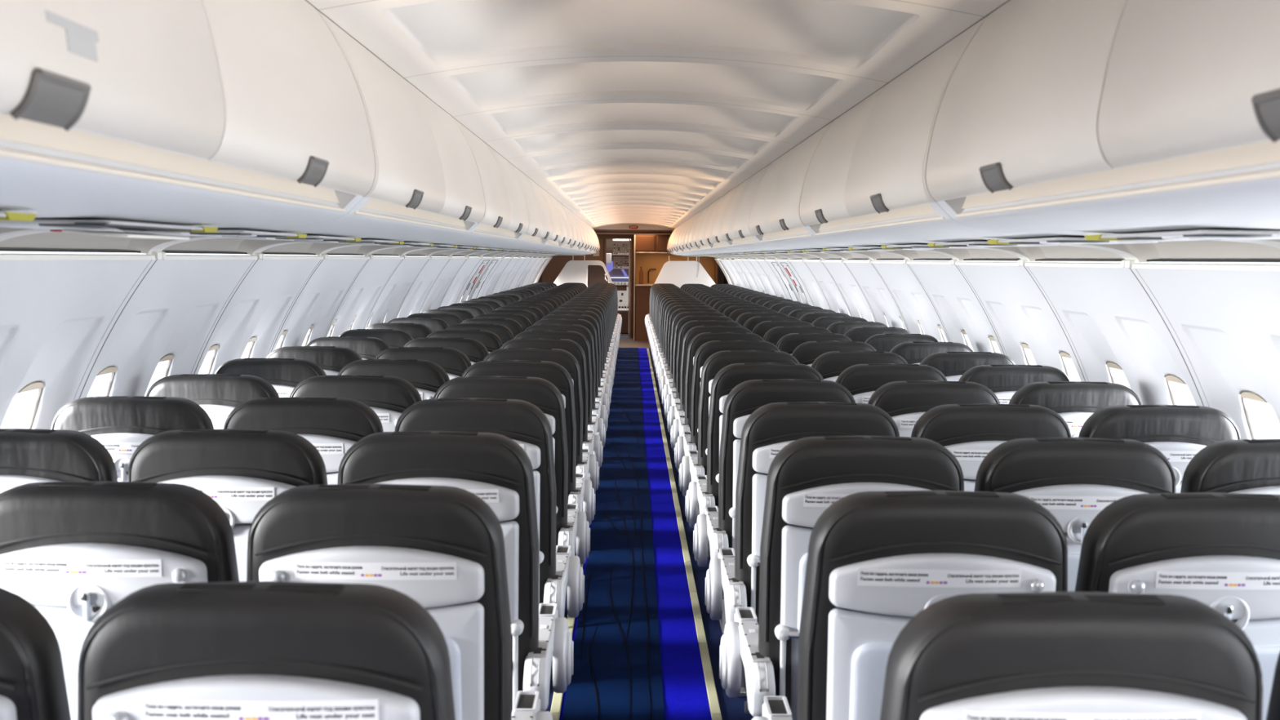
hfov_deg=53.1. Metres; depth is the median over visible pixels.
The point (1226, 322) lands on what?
wall
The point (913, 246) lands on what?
panel
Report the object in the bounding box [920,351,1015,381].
passenger seat
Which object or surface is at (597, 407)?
passenger seat
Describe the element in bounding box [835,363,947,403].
passenger seat
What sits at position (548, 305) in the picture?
passenger seat
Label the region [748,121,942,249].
bin
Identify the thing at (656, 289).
passenger seat
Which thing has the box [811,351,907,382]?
passenger seat
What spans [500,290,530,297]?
passenger seat
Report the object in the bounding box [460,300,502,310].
passenger seat
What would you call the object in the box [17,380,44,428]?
window
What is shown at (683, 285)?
passenger seat
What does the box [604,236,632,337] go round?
door frame
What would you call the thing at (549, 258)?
trim
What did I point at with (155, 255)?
trim
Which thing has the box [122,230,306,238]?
panel
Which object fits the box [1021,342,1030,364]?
window
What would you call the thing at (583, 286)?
passenger seat
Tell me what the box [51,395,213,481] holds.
passenger seat
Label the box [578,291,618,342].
passenger seat
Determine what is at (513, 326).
passenger seat
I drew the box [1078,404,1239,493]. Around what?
passenger seat
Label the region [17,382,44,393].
shade
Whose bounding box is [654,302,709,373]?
passenger seat
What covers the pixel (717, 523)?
passenger seat
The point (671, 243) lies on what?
bin
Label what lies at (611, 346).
passenger seat
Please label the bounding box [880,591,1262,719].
passenger seat
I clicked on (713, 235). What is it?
bin
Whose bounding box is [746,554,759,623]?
armrest
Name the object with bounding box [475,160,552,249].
bin
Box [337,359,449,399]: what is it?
passenger seat
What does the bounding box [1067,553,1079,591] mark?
tray
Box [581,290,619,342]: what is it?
passenger seat
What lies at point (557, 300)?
passenger seat
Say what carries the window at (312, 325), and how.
in the wall at (55, 314)
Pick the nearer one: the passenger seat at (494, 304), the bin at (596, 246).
the passenger seat at (494, 304)
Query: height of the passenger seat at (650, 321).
1.143 m
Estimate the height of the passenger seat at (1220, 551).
1.143 m
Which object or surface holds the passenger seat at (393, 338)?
on the floor at (731, 708)
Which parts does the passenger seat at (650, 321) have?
backrest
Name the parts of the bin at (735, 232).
bin door, grip rail, bin door, frame, service panel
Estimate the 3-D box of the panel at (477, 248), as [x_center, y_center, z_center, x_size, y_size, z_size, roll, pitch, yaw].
[-1.007,-0.627,7.198,0.262,0.011,0.525,0,5,0]
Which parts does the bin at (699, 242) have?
bin door, grip rail, bin door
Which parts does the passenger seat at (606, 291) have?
backrest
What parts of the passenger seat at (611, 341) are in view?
backrest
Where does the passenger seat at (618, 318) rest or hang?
on the floor at (731, 708)
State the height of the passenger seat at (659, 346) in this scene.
1.142 m
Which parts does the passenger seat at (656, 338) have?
backrest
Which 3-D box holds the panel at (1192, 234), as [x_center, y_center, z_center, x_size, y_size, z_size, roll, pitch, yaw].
[1.026,-0.223,2.317,0.262,0.011,0.525,0,5,0]
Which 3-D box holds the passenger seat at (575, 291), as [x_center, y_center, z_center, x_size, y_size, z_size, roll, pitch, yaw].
[-1.096,-0.464,18.210,0.494,1.141,0.602,0,5,-1]
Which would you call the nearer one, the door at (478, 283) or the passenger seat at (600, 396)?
the passenger seat at (600, 396)
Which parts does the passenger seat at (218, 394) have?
backrest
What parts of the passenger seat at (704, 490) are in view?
armrest, armrest plate, backrest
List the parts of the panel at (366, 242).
mask door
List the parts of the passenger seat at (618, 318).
backrest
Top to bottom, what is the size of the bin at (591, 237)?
0.527 m
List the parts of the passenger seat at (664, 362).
backrest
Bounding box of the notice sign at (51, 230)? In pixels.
[0,226,100,231]
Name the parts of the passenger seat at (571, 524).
backrest, armrest, armrest plate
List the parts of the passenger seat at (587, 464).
backrest, armrest plate, armrest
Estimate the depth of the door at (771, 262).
13.75 m
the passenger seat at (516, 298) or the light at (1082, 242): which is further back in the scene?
the passenger seat at (516, 298)
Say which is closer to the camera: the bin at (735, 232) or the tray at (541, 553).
the tray at (541, 553)
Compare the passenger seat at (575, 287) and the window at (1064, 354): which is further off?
the passenger seat at (575, 287)
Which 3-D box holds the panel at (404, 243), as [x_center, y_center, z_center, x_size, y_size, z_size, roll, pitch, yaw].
[-0.992,-0.461,5.103,0.262,0.011,0.525,0,5,0]
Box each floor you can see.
[544,337,753,719]
[620,333,630,337]
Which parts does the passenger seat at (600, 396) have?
backrest, armrest plate, armrest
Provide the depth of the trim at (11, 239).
4.33 m
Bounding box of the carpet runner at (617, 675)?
[562,347,665,719]
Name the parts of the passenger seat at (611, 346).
backrest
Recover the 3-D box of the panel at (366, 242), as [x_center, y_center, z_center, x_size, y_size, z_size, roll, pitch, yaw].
[-0.987,-0.405,4.397,0.262,0.011,0.525,0,5,0]
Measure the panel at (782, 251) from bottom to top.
0.011 m
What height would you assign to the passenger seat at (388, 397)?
1.141 m
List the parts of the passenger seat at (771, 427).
armrest, armrest plate, backrest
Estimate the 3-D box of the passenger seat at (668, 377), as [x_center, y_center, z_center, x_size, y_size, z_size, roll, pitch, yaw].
[0.447,0.169,10.380,0.586,1.144,0.624,0,4,-1]
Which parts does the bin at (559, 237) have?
service panel, service panel, bin door, grip rail, bin door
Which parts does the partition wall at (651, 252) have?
panel, cabinet door, cabinet door, panel, panel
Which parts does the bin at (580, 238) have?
bin door, bin door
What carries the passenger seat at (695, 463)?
on the floor at (731, 708)
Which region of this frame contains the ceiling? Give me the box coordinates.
[306,0,1008,232]
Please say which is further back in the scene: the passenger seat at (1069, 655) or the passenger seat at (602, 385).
the passenger seat at (602, 385)
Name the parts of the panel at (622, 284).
panel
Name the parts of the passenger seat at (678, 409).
armrest, armrest plate, backrest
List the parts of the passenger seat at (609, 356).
backrest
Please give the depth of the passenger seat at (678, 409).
7.97 m
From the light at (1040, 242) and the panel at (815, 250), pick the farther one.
the panel at (815, 250)
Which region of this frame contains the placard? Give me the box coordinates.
[593,250,599,256]
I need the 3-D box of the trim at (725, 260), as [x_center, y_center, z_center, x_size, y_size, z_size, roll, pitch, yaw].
[1.654,-0.173,10.363,0.402,1.241,23.517,0,5,0]
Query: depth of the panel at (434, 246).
5.68 m
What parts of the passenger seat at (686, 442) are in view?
armrest, armrest plate, backrest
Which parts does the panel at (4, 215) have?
panel plate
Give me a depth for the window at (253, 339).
5.91 m
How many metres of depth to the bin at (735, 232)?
7.99 m
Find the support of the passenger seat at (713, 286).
on the floor at (731, 708)
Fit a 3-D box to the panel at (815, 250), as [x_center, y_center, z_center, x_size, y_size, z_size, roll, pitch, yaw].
[0.996,-0.560,6.572,0.262,0.011,0.525,0,5,0]
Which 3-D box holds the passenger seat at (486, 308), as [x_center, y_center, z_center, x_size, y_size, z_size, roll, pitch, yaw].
[-1.539,0.038,11.807,0.482,1.143,0.607,0,5,-1]
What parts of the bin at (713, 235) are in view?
bin door, grip rail, bin door, service panel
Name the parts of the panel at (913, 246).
panel plate, mask door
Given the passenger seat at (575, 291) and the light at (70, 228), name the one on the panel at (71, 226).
the light at (70, 228)
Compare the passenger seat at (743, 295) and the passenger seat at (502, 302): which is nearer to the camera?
the passenger seat at (502, 302)
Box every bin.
[0,0,377,229]
[100,10,485,241]
[346,117,529,247]
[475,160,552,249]
[508,182,567,251]
[534,198,577,252]
[550,207,584,253]
[561,213,590,253]
[573,220,594,254]
[573,223,598,254]
[587,226,599,254]
[666,228,679,255]
[668,224,688,255]
[672,220,700,255]
[678,215,706,254]
[684,208,716,254]
[693,198,734,253]
[704,184,761,253]
[721,162,800,251]
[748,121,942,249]
[798,17,1197,247]
[923,0,1279,239]
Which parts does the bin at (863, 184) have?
frame, bin door, grip rail, bin door, frame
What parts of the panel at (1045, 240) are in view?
mask door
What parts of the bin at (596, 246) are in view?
bin door, bin door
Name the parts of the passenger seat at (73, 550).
backrest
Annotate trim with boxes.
[0,227,560,257]
[0,251,547,260]
[73,258,545,399]
[305,0,586,223]
[534,257,552,283]
[675,0,1009,228]
[710,239,1279,262]
[714,258,731,284]
[719,258,1279,271]
[721,260,1209,407]
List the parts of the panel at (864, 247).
mask door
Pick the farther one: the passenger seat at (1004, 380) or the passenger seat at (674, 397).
the passenger seat at (674, 397)
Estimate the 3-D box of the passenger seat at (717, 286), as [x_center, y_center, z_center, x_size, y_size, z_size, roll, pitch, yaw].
[1.390,-0.667,21.050,0.482,1.143,0.603,0,4,-1]
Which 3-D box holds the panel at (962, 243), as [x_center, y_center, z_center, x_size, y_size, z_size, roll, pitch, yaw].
[1.016,-0.331,3.678,0.262,0.011,0.525,0,5,0]
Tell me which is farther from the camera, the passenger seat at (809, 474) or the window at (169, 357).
the window at (169, 357)
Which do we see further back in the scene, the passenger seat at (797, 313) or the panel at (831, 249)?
the passenger seat at (797, 313)
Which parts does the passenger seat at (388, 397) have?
backrest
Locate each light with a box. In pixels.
[60,226,87,229]
[236,235,257,236]
[1039,241,1059,244]
[1082,242,1098,244]
[1161,236,1188,239]
[1222,237,1245,239]
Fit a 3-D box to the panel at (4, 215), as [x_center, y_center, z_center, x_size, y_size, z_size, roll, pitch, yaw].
[-0.967,-0.178,1.520,0.262,0.011,0.525,0,5,0]
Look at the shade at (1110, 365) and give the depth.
4.78 m
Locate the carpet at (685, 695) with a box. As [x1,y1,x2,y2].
[559,347,711,719]
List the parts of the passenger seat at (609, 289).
backrest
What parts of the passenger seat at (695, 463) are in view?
armrest, armrest plate, backrest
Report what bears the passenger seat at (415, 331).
on the floor at (731, 708)
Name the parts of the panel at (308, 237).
mask door, panel plate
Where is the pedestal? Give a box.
[617,303,630,333]
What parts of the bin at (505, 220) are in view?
frame, bin door, grip rail, bin door, frame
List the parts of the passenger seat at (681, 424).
armrest, armrest plate, backrest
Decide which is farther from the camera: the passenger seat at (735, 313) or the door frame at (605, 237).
the door frame at (605, 237)
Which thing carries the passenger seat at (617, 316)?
on the floor at (731, 708)
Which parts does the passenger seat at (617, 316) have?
backrest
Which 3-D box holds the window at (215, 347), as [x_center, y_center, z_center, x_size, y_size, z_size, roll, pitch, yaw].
[-1.825,0.107,5.296,0.149,0.350,0.242,0,5,0]
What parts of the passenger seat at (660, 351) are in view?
backrest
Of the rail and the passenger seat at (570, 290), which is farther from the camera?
the rail
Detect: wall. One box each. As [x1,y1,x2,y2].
[0,257,548,429]
[529,257,542,282]
[542,231,724,337]
[553,255,613,287]
[593,224,673,230]
[606,239,631,308]
[633,234,718,340]
[654,255,715,288]
[718,259,1279,439]
[724,258,733,284]
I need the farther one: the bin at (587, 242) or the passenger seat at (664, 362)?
the bin at (587, 242)
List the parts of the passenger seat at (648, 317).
backrest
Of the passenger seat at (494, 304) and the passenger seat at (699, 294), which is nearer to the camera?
the passenger seat at (494, 304)
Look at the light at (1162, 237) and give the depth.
2.32 m
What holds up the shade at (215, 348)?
attached to the window at (215, 347)
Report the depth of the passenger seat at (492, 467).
3.00 m
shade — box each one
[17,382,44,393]
[96,367,116,376]
[159,355,173,362]
[208,345,218,351]
[248,337,256,342]
[989,336,995,341]
[1021,343,1030,349]
[1059,351,1071,358]
[1106,362,1122,369]
[1165,375,1186,384]
[1240,391,1267,403]
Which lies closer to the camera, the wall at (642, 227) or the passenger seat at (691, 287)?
the passenger seat at (691, 287)
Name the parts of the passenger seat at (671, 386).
armrest, backrest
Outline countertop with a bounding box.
[635,284,653,286]
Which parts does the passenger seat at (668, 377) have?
armrest, backrest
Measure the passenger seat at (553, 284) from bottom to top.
1.142 m
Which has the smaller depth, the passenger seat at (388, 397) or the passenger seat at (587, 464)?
the passenger seat at (388, 397)
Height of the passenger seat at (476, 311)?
1.143 m
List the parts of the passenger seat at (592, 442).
backrest, armrest plate, armrest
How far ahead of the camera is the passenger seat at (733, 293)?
17.18 m
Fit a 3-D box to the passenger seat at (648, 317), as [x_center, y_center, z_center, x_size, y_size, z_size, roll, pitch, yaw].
[0.373,-0.675,21.040,0.579,1.142,0.617,0,5,0]
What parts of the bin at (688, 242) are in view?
bin door, bin door, service panel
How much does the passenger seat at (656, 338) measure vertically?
1.144 m
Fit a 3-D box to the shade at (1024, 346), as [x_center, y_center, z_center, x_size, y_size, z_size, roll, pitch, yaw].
[1.762,-0.063,5.843,0.023,0.021,0.157,0,5,0]
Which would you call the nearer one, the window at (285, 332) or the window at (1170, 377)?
the window at (1170, 377)
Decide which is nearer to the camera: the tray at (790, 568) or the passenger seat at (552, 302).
the tray at (790, 568)
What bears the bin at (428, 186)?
attached to the ceiling
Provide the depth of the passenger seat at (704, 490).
5.12 m
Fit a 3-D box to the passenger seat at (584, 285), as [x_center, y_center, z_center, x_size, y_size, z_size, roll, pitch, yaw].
[-1.119,-0.744,21.748,0.494,1.142,0.606,0,5,0]
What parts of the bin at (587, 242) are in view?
bin door, bin door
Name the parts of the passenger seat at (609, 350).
backrest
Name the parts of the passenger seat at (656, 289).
backrest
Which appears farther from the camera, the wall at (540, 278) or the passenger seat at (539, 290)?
the wall at (540, 278)
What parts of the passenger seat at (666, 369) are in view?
backrest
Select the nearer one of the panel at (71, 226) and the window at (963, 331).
the panel at (71, 226)
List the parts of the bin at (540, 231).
service panel, bin door, grip rail, bin door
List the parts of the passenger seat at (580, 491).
backrest, armrest, armrest plate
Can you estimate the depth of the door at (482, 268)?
13.07 m
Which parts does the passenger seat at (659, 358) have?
backrest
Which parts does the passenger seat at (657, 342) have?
backrest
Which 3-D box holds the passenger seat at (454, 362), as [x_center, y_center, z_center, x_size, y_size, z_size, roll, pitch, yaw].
[-1.010,0.492,6.128,0.494,1.142,0.604,0,5,0]
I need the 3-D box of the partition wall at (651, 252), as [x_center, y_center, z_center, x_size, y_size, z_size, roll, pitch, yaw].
[0.681,-1.395,24.657,1.598,2.005,0.710,0,5,0]
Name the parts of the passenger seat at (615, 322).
backrest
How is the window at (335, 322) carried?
in the wall at (55, 314)
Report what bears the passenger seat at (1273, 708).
on the floor at (731, 708)
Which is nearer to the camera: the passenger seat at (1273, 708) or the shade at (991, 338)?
the passenger seat at (1273, 708)
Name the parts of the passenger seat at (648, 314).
backrest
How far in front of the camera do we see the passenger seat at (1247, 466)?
2.98 m
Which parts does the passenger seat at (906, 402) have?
backrest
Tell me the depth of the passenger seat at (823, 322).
9.37 m
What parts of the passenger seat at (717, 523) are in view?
armrest plate, armrest, backrest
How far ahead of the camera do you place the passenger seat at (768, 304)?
12.92 m
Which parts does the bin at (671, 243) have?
bin door, bin door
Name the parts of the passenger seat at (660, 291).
backrest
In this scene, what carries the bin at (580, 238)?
attached to the ceiling
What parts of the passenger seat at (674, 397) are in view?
armrest, armrest plate, backrest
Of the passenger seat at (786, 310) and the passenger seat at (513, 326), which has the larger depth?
the passenger seat at (786, 310)
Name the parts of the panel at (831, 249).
panel plate, mask door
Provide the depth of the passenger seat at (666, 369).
10.81 m
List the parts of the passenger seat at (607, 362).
backrest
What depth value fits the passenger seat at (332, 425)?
3.69 m
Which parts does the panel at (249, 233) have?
mask door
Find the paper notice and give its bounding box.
[606,253,611,263]
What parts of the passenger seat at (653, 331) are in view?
backrest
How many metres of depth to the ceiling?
4.36 m
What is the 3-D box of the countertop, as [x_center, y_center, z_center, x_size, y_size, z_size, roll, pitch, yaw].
[0.686,-1.437,24.649,1.550,0.030,0.700,0,5,0]
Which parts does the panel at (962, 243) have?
mask door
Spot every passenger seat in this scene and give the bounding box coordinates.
[0,428,118,493]
[0,480,239,719]
[0,586,71,719]
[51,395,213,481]
[77,581,455,719]
[127,428,327,581]
[146,373,279,429]
[214,357,326,397]
[223,396,383,484]
[246,483,552,719]
[266,346,362,375]
[289,374,422,431]
[306,336,390,359]
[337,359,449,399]
[337,431,573,711]
[339,328,413,347]
[365,322,432,338]
[374,346,471,379]
[388,317,448,332]
[394,398,584,617]
[403,337,488,364]
[406,312,462,325]
[422,309,475,320]
[426,329,502,353]
[433,375,590,595]
[436,306,484,316]
[444,323,514,344]
[448,302,493,313]
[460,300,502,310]
[461,318,524,337]
[461,360,595,538]
[469,297,508,306]
[474,313,531,330]
[478,296,515,303]
[483,347,599,493]
[484,309,538,325]
[485,293,520,301]
[493,292,525,299]
[494,306,544,319]
[499,337,603,469]
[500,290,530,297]
[503,303,549,315]
[504,289,534,295]
[510,288,538,293]
[511,301,554,312]
[513,330,605,447]
[515,287,542,293]
[518,298,558,309]
[520,285,546,291]
[523,284,548,289]
[524,296,562,306]
[524,324,608,431]
[528,284,551,288]
[530,294,565,304]
[532,283,554,288]
[533,318,609,417]
[534,293,568,302]
[535,282,556,286]
[539,291,571,299]
[540,314,611,405]
[543,289,573,297]
[547,288,576,296]
[547,310,612,393]
[550,287,578,294]
[553,306,613,386]
[554,286,580,293]
[556,285,582,292]
[558,303,614,377]
[559,284,584,290]
[561,283,586,289]
[563,282,587,288]
[563,301,615,370]
[566,298,616,364]
[568,297,617,359]
[573,294,617,354]
[576,293,618,350]
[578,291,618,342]
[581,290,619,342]
[583,288,619,335]
[585,287,620,336]
[587,286,621,333]
[588,285,621,326]
[591,284,621,324]
[592,284,622,324]
[593,283,622,319]
[644,283,674,319]
[644,284,675,325]
[645,284,678,328]
[646,286,677,331]
[646,287,680,333]
[647,288,682,336]
[648,289,686,340]
[648,290,687,344]
[649,292,690,347]
[650,293,693,351]
[651,295,697,355]
[652,297,701,359]
[653,299,705,367]
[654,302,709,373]
[656,305,713,380]
[657,307,719,387]
[659,311,726,399]
[662,315,733,408]
[664,320,742,419]
[666,325,752,435]
[670,332,764,513]
[674,340,780,557]
[679,350,799,515]
[680,284,702,288]
[682,284,705,290]
[684,285,707,291]
[684,362,823,635]
[685,286,711,292]
[687,287,714,293]
[689,288,718,295]
[692,289,721,297]
[693,378,855,697]
[695,291,725,298]
[697,293,729,300]
[701,294,734,302]
[704,296,740,305]
[704,401,899,717]
[708,297,746,307]
[710,284,732,288]
[712,300,752,310]
[713,284,734,288]
[715,285,740,290]
[717,302,760,313]
[719,286,744,291]
[719,435,964,719]
[722,288,747,292]
[722,305,768,316]
[725,288,753,293]
[728,308,777,321]
[729,290,757,295]
[734,291,763,297]
[735,311,788,326]
[739,293,769,298]
[742,315,799,331]
[744,294,776,301]
[749,296,784,303]
[751,320,814,337]
[751,489,1067,719]
[755,298,792,306]
[762,300,800,309]
[763,326,831,345]
[769,302,811,311]
[775,333,852,355]
[777,306,823,315]
[787,308,835,319]
[791,340,876,366]
[799,312,850,323]
[811,316,867,328]
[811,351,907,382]
[826,321,888,334]
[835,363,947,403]
[844,326,911,342]
[864,333,938,351]
[867,380,999,436]
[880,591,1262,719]
[889,342,973,364]
[911,403,1071,491]
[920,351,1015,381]
[958,364,1070,404]
[973,437,1175,591]
[1008,381,1141,437]
[1075,492,1279,719]
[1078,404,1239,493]
[1180,438,1279,494]
[1266,652,1279,719]
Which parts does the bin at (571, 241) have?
service panel, bin door, grip rail, bin door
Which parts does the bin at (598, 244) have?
bin door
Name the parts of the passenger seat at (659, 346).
backrest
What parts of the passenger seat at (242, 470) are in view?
backrest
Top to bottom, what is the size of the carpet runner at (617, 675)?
0.012 m
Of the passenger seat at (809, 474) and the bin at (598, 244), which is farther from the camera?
the bin at (598, 244)
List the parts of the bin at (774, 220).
frame, bin door, grip rail, bin door, frame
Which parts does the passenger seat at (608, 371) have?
backrest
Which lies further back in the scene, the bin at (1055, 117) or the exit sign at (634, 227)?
the exit sign at (634, 227)
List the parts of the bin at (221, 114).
bin door, grip rail, bin door, frame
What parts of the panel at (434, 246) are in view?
mask door, panel plate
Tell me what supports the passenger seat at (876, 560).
on the floor at (731, 708)
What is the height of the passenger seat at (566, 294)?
1.142 m
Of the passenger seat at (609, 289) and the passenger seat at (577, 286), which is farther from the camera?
the passenger seat at (577, 286)
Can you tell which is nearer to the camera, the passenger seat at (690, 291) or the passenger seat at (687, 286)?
the passenger seat at (690, 291)
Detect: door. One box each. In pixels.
[459,259,489,302]
[470,259,497,299]
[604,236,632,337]
[627,239,630,333]
[771,262,798,301]
[780,262,808,303]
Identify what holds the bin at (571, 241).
attached to the ceiling
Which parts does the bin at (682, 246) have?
bin door, bin door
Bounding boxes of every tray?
[55,632,86,719]
[235,544,247,581]
[444,635,462,719]
[538,551,544,604]
[715,473,719,492]
[728,506,735,550]
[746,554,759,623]
[774,552,808,707]
[848,642,893,719]
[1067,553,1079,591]
[1253,645,1279,719]
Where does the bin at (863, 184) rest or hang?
attached to the ceiling
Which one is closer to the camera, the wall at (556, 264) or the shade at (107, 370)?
the shade at (107, 370)
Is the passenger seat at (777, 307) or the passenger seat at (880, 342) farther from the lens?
the passenger seat at (777, 307)
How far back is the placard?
25.00 m
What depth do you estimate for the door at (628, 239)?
25.17 m
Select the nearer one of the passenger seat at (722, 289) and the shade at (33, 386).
the shade at (33, 386)
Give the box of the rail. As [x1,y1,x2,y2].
[595,231,671,235]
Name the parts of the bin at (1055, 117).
frame, bin door, grip rail, bin door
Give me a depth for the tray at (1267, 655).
2.26 m
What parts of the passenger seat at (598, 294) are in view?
backrest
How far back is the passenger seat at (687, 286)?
20.03 m
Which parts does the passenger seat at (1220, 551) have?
backrest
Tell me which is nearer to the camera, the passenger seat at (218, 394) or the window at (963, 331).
the passenger seat at (218, 394)
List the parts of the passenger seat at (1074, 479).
backrest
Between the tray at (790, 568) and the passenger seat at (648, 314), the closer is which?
the tray at (790, 568)
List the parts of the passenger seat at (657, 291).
backrest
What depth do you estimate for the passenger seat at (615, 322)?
18.63 m
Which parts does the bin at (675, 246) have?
bin door, bin door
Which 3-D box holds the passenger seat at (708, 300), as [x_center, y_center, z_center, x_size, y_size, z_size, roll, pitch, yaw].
[0.949,-0.164,14.642,0.494,1.142,0.606,0,5,0]
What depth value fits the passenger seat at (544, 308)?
11.51 m
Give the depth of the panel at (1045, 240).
2.87 m
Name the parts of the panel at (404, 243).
mask door, panel plate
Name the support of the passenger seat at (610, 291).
on the floor at (731, 708)
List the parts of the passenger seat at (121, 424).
backrest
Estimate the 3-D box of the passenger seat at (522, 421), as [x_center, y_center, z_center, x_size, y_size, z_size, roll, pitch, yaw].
[-0.465,0.664,4.012,0.585,1.143,0.622,1,4,0]
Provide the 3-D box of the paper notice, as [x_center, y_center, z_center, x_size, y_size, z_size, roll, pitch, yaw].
[-0.648,-2.047,25.815,0.140,0.200,0.020,0,5,0]
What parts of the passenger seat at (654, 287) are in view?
backrest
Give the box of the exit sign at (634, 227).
[629,225,638,229]
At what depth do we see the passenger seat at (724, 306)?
12.20 m
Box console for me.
[612,239,631,269]
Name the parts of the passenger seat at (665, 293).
backrest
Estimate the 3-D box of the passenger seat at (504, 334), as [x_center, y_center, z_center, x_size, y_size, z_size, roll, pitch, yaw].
[-1.025,0.323,8.261,0.494,1.141,0.601,0,4,0]
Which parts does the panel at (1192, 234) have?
mask door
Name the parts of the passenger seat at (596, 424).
backrest, armrest plate, armrest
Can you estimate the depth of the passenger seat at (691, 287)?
19.31 m
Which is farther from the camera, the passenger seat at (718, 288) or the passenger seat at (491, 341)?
the passenger seat at (718, 288)
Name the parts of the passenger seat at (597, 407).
backrest, armrest plate, armrest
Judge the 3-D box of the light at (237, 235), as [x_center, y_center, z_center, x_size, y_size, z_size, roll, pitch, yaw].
[-0.928,-0.294,3.026,0.046,0.006,0.046,0,5,0]
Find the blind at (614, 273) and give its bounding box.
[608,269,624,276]
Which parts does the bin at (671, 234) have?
bin door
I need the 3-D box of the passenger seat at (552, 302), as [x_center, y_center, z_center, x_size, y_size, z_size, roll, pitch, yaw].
[-1.062,-0.070,13.226,0.494,1.141,0.601,0,5,-1]
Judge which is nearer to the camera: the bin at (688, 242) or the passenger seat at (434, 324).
the passenger seat at (434, 324)
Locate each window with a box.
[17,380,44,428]
[96,365,116,395]
[159,353,173,377]
[206,343,218,373]
[246,336,256,358]
[279,329,287,347]
[303,324,313,346]
[328,320,336,336]
[348,316,355,330]
[917,320,924,334]
[937,324,946,342]
[961,329,969,346]
[989,335,996,352]
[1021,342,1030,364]
[1059,351,1071,381]
[1106,360,1122,382]
[1165,373,1186,404]
[1240,390,1267,439]
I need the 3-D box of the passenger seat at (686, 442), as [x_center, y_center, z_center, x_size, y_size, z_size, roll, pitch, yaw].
[0.473,0.450,6.824,0.586,1.144,0.624,0,4,0]
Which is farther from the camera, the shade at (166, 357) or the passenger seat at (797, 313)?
the passenger seat at (797, 313)
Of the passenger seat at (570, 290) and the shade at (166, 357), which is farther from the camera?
the passenger seat at (570, 290)
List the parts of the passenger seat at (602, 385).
backrest, armrest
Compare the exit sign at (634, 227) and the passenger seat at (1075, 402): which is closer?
the passenger seat at (1075, 402)
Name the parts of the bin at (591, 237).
bin door, bin door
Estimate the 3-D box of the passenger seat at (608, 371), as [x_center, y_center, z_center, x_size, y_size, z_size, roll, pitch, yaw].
[-0.514,0.103,11.107,0.580,1.141,0.617,0,5,0]
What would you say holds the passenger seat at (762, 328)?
on the floor at (731, 708)
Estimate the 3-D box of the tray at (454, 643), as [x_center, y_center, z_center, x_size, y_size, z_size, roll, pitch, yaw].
[-0.481,0.692,2.320,0.418,0.406,0.068,0,5,0]
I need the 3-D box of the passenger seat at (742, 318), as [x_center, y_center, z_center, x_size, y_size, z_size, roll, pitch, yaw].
[0.978,0.173,10.375,0.494,1.141,0.601,0,5,0]
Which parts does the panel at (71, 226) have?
mask door, panel plate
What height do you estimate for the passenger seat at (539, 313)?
1.142 m
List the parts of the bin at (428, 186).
frame, bin door, grip rail, bin door, frame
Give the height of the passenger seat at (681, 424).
1.141 m
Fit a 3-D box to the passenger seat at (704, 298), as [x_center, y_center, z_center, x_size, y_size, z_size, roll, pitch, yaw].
[0.943,-0.221,15.359,0.494,1.142,0.604,0,5,-1]
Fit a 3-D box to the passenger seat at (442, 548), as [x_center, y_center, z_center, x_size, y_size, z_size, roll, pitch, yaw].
[-0.454,0.777,2.583,0.579,1.142,0.617,0,5,0]
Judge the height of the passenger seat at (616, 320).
1.143 m
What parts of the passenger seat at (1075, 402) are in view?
backrest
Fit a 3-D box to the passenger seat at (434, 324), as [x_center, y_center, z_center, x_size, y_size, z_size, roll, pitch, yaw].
[-1.519,0.263,8.970,0.482,1.143,0.608,0,5,-1]
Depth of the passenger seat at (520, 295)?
15.05 m
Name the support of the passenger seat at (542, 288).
on the floor at (731, 708)
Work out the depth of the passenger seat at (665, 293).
15.79 m
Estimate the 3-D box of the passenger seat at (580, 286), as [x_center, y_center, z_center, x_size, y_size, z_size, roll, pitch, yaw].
[-1.111,-0.632,20.332,0.494,1.142,0.602,0,4,0]
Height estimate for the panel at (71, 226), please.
0.027 m
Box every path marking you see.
[550,564,583,719]
[646,348,722,719]
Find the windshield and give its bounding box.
[606,259,628,277]
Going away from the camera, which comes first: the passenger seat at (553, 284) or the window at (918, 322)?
the window at (918, 322)
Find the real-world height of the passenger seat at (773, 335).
1.142 m
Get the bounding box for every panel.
[0,211,37,221]
[0,219,217,239]
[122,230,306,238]
[221,235,361,241]
[293,239,404,244]
[348,242,433,246]
[386,244,457,247]
[417,245,475,248]
[434,247,488,249]
[452,248,501,250]
[610,277,628,306]
[751,252,793,253]
[773,250,823,253]
[787,249,839,252]
[801,248,866,252]
[822,248,894,251]
[848,246,940,249]
[880,244,992,248]
[927,241,1071,246]
[986,237,1175,244]
[1084,230,1279,240]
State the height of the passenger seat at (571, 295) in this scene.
1.142 m
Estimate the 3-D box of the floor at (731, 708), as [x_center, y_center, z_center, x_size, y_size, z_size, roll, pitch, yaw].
[-0.054,0.630,11.942,3.720,0.040,26.490,0,5,0]
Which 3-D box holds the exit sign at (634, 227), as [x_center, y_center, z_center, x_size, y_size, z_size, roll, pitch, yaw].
[-0.117,-2.423,23.373,0.170,0.068,0.014,0,5,0]
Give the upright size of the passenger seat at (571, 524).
1.141 m

